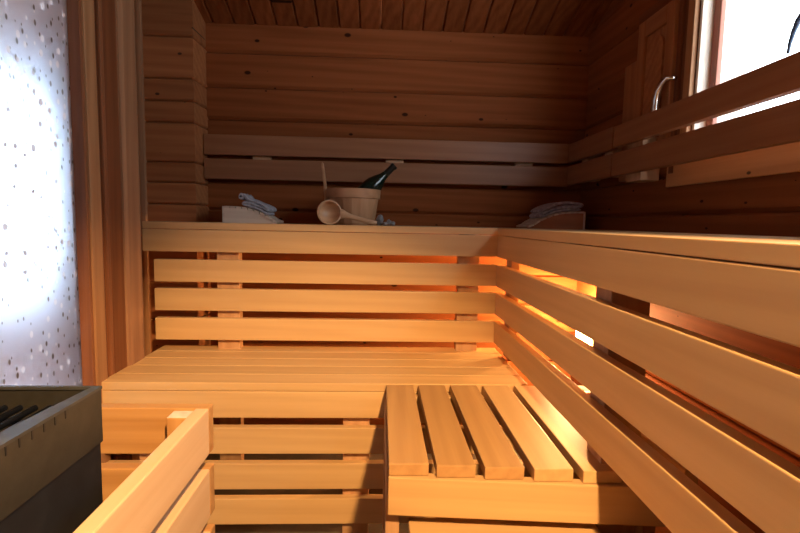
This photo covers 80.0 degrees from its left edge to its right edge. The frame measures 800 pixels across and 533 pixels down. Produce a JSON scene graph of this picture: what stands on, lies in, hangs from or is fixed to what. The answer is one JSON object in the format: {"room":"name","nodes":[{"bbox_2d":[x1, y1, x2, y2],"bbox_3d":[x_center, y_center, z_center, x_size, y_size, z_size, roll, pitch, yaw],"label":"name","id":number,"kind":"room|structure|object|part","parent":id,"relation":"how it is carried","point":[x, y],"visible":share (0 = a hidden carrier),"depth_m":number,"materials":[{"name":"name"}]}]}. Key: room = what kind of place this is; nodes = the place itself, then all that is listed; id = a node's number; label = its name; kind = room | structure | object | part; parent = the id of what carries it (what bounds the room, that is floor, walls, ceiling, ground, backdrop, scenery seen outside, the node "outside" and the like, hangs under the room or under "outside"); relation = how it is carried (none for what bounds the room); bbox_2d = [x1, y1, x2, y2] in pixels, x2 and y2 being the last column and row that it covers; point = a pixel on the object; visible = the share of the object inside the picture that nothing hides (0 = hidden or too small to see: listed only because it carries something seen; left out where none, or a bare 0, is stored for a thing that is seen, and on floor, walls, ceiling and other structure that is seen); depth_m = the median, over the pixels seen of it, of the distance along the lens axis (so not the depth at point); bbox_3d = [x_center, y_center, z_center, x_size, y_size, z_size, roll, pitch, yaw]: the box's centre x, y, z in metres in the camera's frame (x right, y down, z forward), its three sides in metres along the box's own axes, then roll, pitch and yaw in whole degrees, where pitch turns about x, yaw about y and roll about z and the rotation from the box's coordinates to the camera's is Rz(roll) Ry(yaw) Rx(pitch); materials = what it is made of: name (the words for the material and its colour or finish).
{"room":"spa","nodes":[
{"label":"spa","id":0,"kind":"room"},
{"bbox_2d":[141,0,210,351],"bbox_3d":[-1.084,-0.166,2.272,0.299,2.100,0.162,1,5,-2],"label":"wall","id":1,"kind":"structure","parent":0,"point":[174,32],"depth_m":2.16,"materials":[{"name":"brown wood"}]},
{"bbox_2d":[134,0,151,355],"bbox_3d":[-1.187,-0.162,2.210,0.059,2.100,0.078,1,5,-2],"label":"trim","id":2,"kind":"structure","parent":1,"relation":"attached to","point":[140,77],"depth_m":2.15,"materials":[{"name":"brown wood"}]},
{"bbox_2d":[205,454,520,532],"bbox_3d":[-0.102,1.066,0.839,2.400,0.050,3.480,1,5,-2],"label":"floor","id":3,"kind":"structure","parent":0,"point":[372,527],"depth_m":1.95,"materials":[{"name":"wood"}]},
{"bbox_2d":[0,385,102,532],"bbox_3d":[-0.713,0.651,0.523,0.364,0.811,0.742,1,5,-2],"label":"stove","id":4,"kind":"object","parent":3,"relation":"on","point":[51,436],"visible":1,"depth_m":0.76,"materials":[{"name":"metal"}]},
{"bbox_3d":[-0.714,0.702,0.529,0.353,0.708,0.731,1,5,-2],"label":"casing","id":5,"kind":"part","parent":4,"relation":"part of","materials":[{"name":"metal"}]},
{"bbox_2d":[81,0,110,462],"bbox_3d":[-0.995,-0.203,1.504,0.072,2.320,0.059,1,5,-2],"label":"trim","id":6,"kind":"structure","parent":3,"relation":"on","point":[87,6],"depth_m":1.50,"materials":[{"name":"brown wood"}]},
{"bbox_2d":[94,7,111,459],"bbox_3d":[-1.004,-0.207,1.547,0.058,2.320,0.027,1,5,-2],"label":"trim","id":7,"kind":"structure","parent":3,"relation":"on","point":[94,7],"depth_m":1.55,"materials":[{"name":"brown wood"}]},
{"bbox_2d":[94,0,129,459],"bbox_3d":[-1.002,-0.214,1.623,0.067,2.320,0.082,1,5,-2],"label":"trim","id":8,"kind":"structure","parent":3,"relation":"on","point":[108,6],"depth_m":1.62,"materials":[{"name":"brown wood"}]},
{"bbox_2d":[115,0,144,459],"bbox_3d":[-1.082,-0.225,1.722,0.235,2.320,0.124,1,5,-2],"label":"trim","id":9,"kind":"structure","parent":3,"relation":"on","point":[124,9],"depth_m":1.70,"materials":[{"name":"brown wood"}]},
{"bbox_2d":[73,403,214,532],"bbox_3d":[-0.662,0.696,0.580,0.532,0.713,0.978,1,5,-2],"label":"guard","id":10,"kind":"object","parent":3,"relation":"on","point":[171,490],"visible":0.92,"depth_m":0.94,"materials":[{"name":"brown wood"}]},
{"bbox_3d":[-0.465,0.661,1.029,0.045,0.708,0.038,1,5,-2],"label":"corner post","id":11,"kind":"part","parent":10,"relation":"part of","materials":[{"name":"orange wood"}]},
{"bbox_2d":[102,345,589,532],"bbox_3d":[-0.056,0.657,1.851,1.875,0.580,0.474,1,5,-2],"label":"bench","id":12,"kind":"object","parent":3,"relation":"on","point":[349,384],"visible":0.51,"depth_m":1.61,"materials":[{"name":"brown wood"}]},
{"bbox_3d":[-0.835,0.676,1.633,0.090,0.552,0.045,1,5,-2],"label":"post","id":13,"kind":"part","parent":12,"relation":"part of","materials":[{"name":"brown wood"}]},
{"bbox_3d":[-0.153,0.687,1.662,0.090,0.552,0.045,1,5,-2],"label":"post","id":14,"kind":"part","parent":12,"relation":"part of","materials":[{"name":"brown wood"}]},
{"bbox_2d":[142,221,617,459],"bbox_3d":[-0.072,0.363,2.200,1.946,1.100,0.442,1,5,-2],"label":"bench","id":15,"kind":"object","parent":3,"relation":"on","point":[230,328],"visible":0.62,"depth_m":1.94,"materials":[{"name":"brown wood"}]},
{"bbox_3d":[-0.711,0.383,2.005,0.090,1.071,0.045,1,5,-2],"label":"post","id":16,"kind":"part","parent":15,"relation":"part of","materials":[{"name":"brown wood"}]},
{"bbox_2d":[222,206,283,223],"bbox_3d":[-0.654,-0.231,2.138,0.232,0.072,0.158,1,5,-2],"label":"headrest cover","id":17,"kind":"object","parent":15,"relation":"on","point":[230,214],"visible":0.88,"depth_m":2.06,"materials":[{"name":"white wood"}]},
{"bbox_2d":[239,193,276,214],"bbox_3d":[-0.634,-0.277,2.126,0.145,0.093,0.136,1,5,-2],"label":"towel","id":18,"kind":"object","parent":17,"relation":"on","point":[250,202],"visible":1,"depth_m":2.06,"materials":[{"name":"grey fabric"}]},
{"bbox_2d":[317,200,376,224],"bbox_3d":[-0.222,-0.224,1.987,0.247,0.101,0.056,0,5,-11],"label":"ladle","id":19,"kind":"object","parent":15,"relation":"on","point":[329,212],"visible":1,"depth_m":1.98,"materials":[{"name":"brown wood"}]},
{"bbox_2d":[317,200,340,224],"bbox_3d":[-0.294,-0.224,1.973,0.102,0.101,0.054,0,5,-16],"label":"bowl","id":20,"kind":"object","parent":19,"relation":"attached to","point":[328,211],"depth_m":1.98,"materials":[{"name":"brown wood"}]},
{"bbox_3d":[-0.172,-0.205,1.979,0.152,0.063,0.025,1,5,-2],"label":"handle","id":21,"kind":"part","parent":19,"relation":"part of","materials":[{"name":"brown wood"}]},
{"bbox_2d":[321,162,380,224],"bbox_3d":[-0.207,-0.321,2.123,0.243,0.271,0.243,-3,7,-39],"label":"wooden bucket","id":22,"kind":"object","parent":15,"relation":"on","point":[361,202],"visible":0.88,"depth_m":2.04,"materials":[{"name":"brown wood"}]},
{"bbox_3d":[-0.333,-0.373,2.113,0.031,0.171,0.028,1,5,-2],"label":"handle","id":23,"kind":"part","parent":22,"relation":"part of","materials":[{"name":"brown wood"}]},
{"bbox_2d":[358,163,396,189],"bbox_3d":[-0.129,-0.351,2.133,0.230,0.226,0.085,1,5,-2],"label":"bottle","id":24,"kind":"object","parent":22,"relation":"in","point":[377,181],"visible":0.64,"depth_m":2.11,"materials":[{"name":"green glass"}]},
{"bbox_2d":[376,215,383,225],"bbox_3d":[-0.087,-0.199,2.048,0.032,0.048,0.034,2,5,14],"label":"pebble","id":25,"kind":"object","parent":15,"relation":"on","point":[379,219],"visible":0.93,"depth_m":2.04,"materials":[{"name":"grey stone"}]},
{"bbox_3d":[0.278,0.399,2.046,0.090,1.071,0.045,1,5,-2],"label":"post","id":26,"kind":"part","parent":15,"relation":"part of","materials":[{"name":"brown wood"}]},
{"bbox_2d":[516,212,585,229],"bbox_3d":[0.694,-0.215,2.214,0.256,0.080,0.198,1,5,-2],"label":"headrest cover","id":27,"kind":"object","parent":15,"relation":"on","point":[560,220],"visible":0.8,"depth_m":2.12,"materials":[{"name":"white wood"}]},
{"bbox_2d":[529,201,583,217],"bbox_3d":[0.715,-0.260,2.200,0.204,0.077,0.171,1,5,-2],"label":"towel","id":28,"kind":"object","parent":27,"relation":"on","point":[541,211],"visible":1,"depth_m":2.12,"materials":[{"name":"grey fabric"}]},
{"bbox_2d":[408,518,599,532],"bbox_3d":[0.238,0.823,0.913,0.428,0.434,0.446,1,5,-2],"label":"footstep","id":29,"kind":"object","parent":3,"relation":"on","point":[415,525],"visible":0.85,"depth_m":1.08,"materials":[{"name":"brown wood"}]},
{"bbox_2d":[382,385,665,532],"bbox_3d":[0.264,0.712,1.332,0.618,0.580,0.573,1,5,-2],"label":"bench","id":30,"kind":"object","parent":3,"relation":"on","point":[547,444],"visible":0.72,"depth_m":1.08,"materials":[{"name":"brown wood"}]},
{"bbox_3d":[-0.039,0.726,1.548,0.032,0.500,0.048,1,5,-2],"label":"leg","id":31,"kind":"part","parent":30,"relation":"part of","materials":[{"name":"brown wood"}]},
{"bbox_3d":[-0.027,0.489,1.322,0.028,0.089,0.458,1,5,-2],"label":"rail","id":32,"kind":"part","parent":30,"relation":"part of","materials":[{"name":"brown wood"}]},
{"bbox_3d":[-0.022,0.763,1.143,0.032,0.500,0.048,1,5,-2],"label":"leg","id":33,"kind":"part","parent":30,"relation":"part of","materials":[{"name":"brown wood"}]},
{"bbox_3d":[0.260,0.471,1.576,0.614,0.089,0.028,1,5,-2],"label":"rail","id":34,"kind":"part","parent":30,"relation":"part of","materials":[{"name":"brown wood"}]},
{"bbox_3d":[0.280,0.519,1.065,0.614,0.089,0.028,1,5,2],"label":"rail","id":35,"kind":"part","parent":30,"relation":"part of","materials":[{"name":"brown wood"}]},
{"bbox_3d":[0.562,0.777,1.125,0.030,0.500,0.048,1,5,-2],"label":"leg","id":36,"kind":"part","parent":30,"relation":"part of","materials":[{"name":"brown wood"}]},
{"bbox_2d":[494,228,799,532],"bbox_3d":[0.706,0.526,0.603,0.520,1.100,2.826,1,5,-2],"label":"bench","id":37,"kind":"object","parent":3,"relation":"on","point":[659,443],"visible":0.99,"depth_m":0.79,"materials":[{"name":"brown wood"}]},
{"bbox_3d":[0.442,0.123,1.891,0.032,0.486,0.075,1,5,-2],"label":"post","id":38,"kind":"part","parent":37,"relation":"part of","materials":[{"name":"brown wood"}]},
{"bbox_3d":[0.498,0.489,1.124,0.090,1.071,0.075,1,5,-2],"label":"post","id":39,"kind":"part","parent":37,"relation":"part of","materials":[{"name":"brown wood"}]},
{"bbox_2d":[204,22,589,424],"bbox_3d":[-0.149,-0.208,2.437,2.500,2.190,0.140,1,5,-2],"label":"wall","id":40,"kind":"structure","parent":0,"point":[262,80],"depth_m":2.33,"materials":[{"name":"brown wood"}]},
{"bbox_2d":[204,134,568,186],"bbox_3d":[-0.054,-0.509,2.316,1.749,0.207,0.057,1,5,-2],"label":"backrest","id":41,"kind":"object","parent":40,"relation":"attached to","point":[262,149],"visible":1,"depth_m":2.29,"materials":[{"name":"brown wood"}]},
{"bbox_2d":[194,0,612,36],"bbox_3d":[-0.019,-1.301,0.622,2.573,0.758,3.600,1,5,-2],"label":"ceiling","id":42,"kind":"structure","parent":0,"point":[573,18],"depth_m":2.19,"materials":[{"name":"brown wood"}]},
{"bbox_2d":[570,0,799,532],"bbox_3d":[1.042,-0.336,0.825,0.140,2.790,3.420,1,5,-2],"label":"wall","id":43,"kind":"structure","parent":0,"point":[769,205],"depth_m":1.62,"materials":[{"name":"brown wood"}]},
{"bbox_2d":[576,331,592,345],"bbox_3d":[0.869,0.308,2.240,0.064,0.240,0.210,1,5,-2],"label":"lamp","id":44,"kind":"object","parent":43,"relation":"attached to","point":[579,335],"visible":0.04,"depth_m":2.17,"materials":[{"name":"white glass"}]},
{"bbox_2d":[567,126,621,184],"bbox_3d":[0.875,-0.476,2.121,0.090,0.196,0.463,1,5,-2],"label":"backrest","id":45,"kind":"object","parent":43,"relation":"attached to","point":[594,167],"visible":0.71,"depth_m":2.07,"materials":[{"name":"brown wood"}]},
{"bbox_2d":[619,0,685,181],"bbox_3d":[0.905,-0.646,1.757,0.066,0.630,0.356,1,5,-2],"label":"door","id":46,"kind":"structure","parent":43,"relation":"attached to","point":[653,81],"depth_m":1.70,"materials":[{"name":"brown wood"}]},
{"bbox_3d":[0.918,-0.571,1.900,0.025,0.455,0.088,1,5,-2],"label":"frame","id":47,"kind":"part","parent":46,"relation":"part of","materials":[{"name":"brown wood"}]},
{"bbox_3d":[0.919,-0.646,1.728,0.012,0.365,0.105,1,5,-2],"label":"panel","id":48,"kind":"part","parent":46,"relation":"part of","materials":[{"name":"brown wood"}]},
{"bbox_3d":[0.938,-0.937,1.706,0.012,0.040,0.288,1,5,-2],"label":"frame","id":49,"kind":"part","parent":46,"relation":"part of","materials":[{"name":"brown wood"}]},
{"bbox_3d":[0.921,-0.878,1.706,0.012,0.062,0.133,1,5,-2],"label":"rail","id":50,"kind":"part","parent":46,"relation":"part of","materials":[{"name":"brown wood"}]},
{"bbox_3d":[0.929,-0.649,1.728,0.016,0.522,0.229,1,5,-2],"label":"door","id":51,"kind":"part","parent":46,"relation":"part of","materials":[{"name":"brown wood"}]},
{"bbox_3d":[0.898,-0.578,1.629,0.043,0.129,0.088,1,5,-2],"label":"handle","id":52,"kind":"part","parent":46,"relation":"part of","materials":[{"name":"silver metal"}]},
{"bbox_3d":[0.936,-0.616,1.602,0.016,0.600,0.023,1,5,-2],"label":"frame","id":53,"kind":"part","parent":46,"relation":"part of","materials":[{"name":"brown wood"}]},
{"bbox_2d":[677,0,688,134],"bbox_3d":[0.943,-0.783,1.561,0.010,0.860,0.025,1,5,-2],"label":"trim","id":54,"kind":"structure","parent":43,"relation":"attached to","point":[687,1],"depth_m":1.57,"materials":[{"name":"brown wood"}]},
{"bbox_2d":[680,0,699,133],"bbox_3d":[0.941,-0.780,1.531,0.016,0.860,0.035,1,5,-2],"label":"trim","id":55,"kind":"structure","parent":43,"relation":"attached to","point":[694,5],"depth_m":1.53,"materials":[{"name":"brown wood"}]},
{"bbox_2d":[611,51,799,182],"bbox_3d":[0.927,-0.330,0.745,0.096,0.220,2.268,1,5,-2],"label":"backrest","id":56,"kind":"object","parent":43,"relation":"attached to","point":[644,157],"visible":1,"depth_m":1.29,"materials":[{"name":"brown wood"}]},
{"bbox_2d":[666,142,799,186],"bbox_3d":[0.962,-0.243,0.891,0.012,0.079,1.540,1,5,-2],"label":"trim","id":57,"kind":"structure","parent":43,"relation":"attached to","point":[781,159],"depth_m":1.31,"materials":[{"name":"brown wood"}]},
{"bbox_2d":[692,0,799,129],"bbox_3d":[1.052,-0.668,0.828,0.150,0.790,1.387,1,5,-2],"label":"window","id":58,"kind":"structure","parent":43,"relation":"in","point":[723,28],"depth_m":1.50,"materials":[{"name":"white glass"}]},
{"bbox_3d":[0.994,-0.731,1.488,0.016,0.747,0.033,1,5,-2],"label":"sash","id":59,"kind":"part","parent":58,"relation":"part of","materials":[{"name":"brown wood"}]},
{"bbox_3d":[0.992,-0.590,1.162,0.017,0.106,0.104,1,5,-2],"label":"handle","id":60,"kind":"part","parent":58,"relation":"part of","materials":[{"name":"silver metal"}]},
{"bbox_3d":[-0.943,-0.235,-0.688,0.140,2.790,0.550,1,5,-2],"label":"wall","id":61,"kind":"structure","parent":0,"visible":0},
{"bbox_2d":[0,0,95,385],"bbox_3d":[-0.942,-0.253,0.529,0.045,2.600,1.876,1,5,-2],"label":"window","id":62,"kind":"structure","parent":61,"relation":"in","point":[47,325],"depth_m":1.33,"materials":[{"name":"white glass"}]},
{"bbox_3d":[-0.983,-0.215,1.468,0.042,2.350,0.013,1,5,-2],"label":"frame","id":63,"kind":"part","parent":62,"relation":"part of","materials":[{"name":"brown wood"}]}
]}

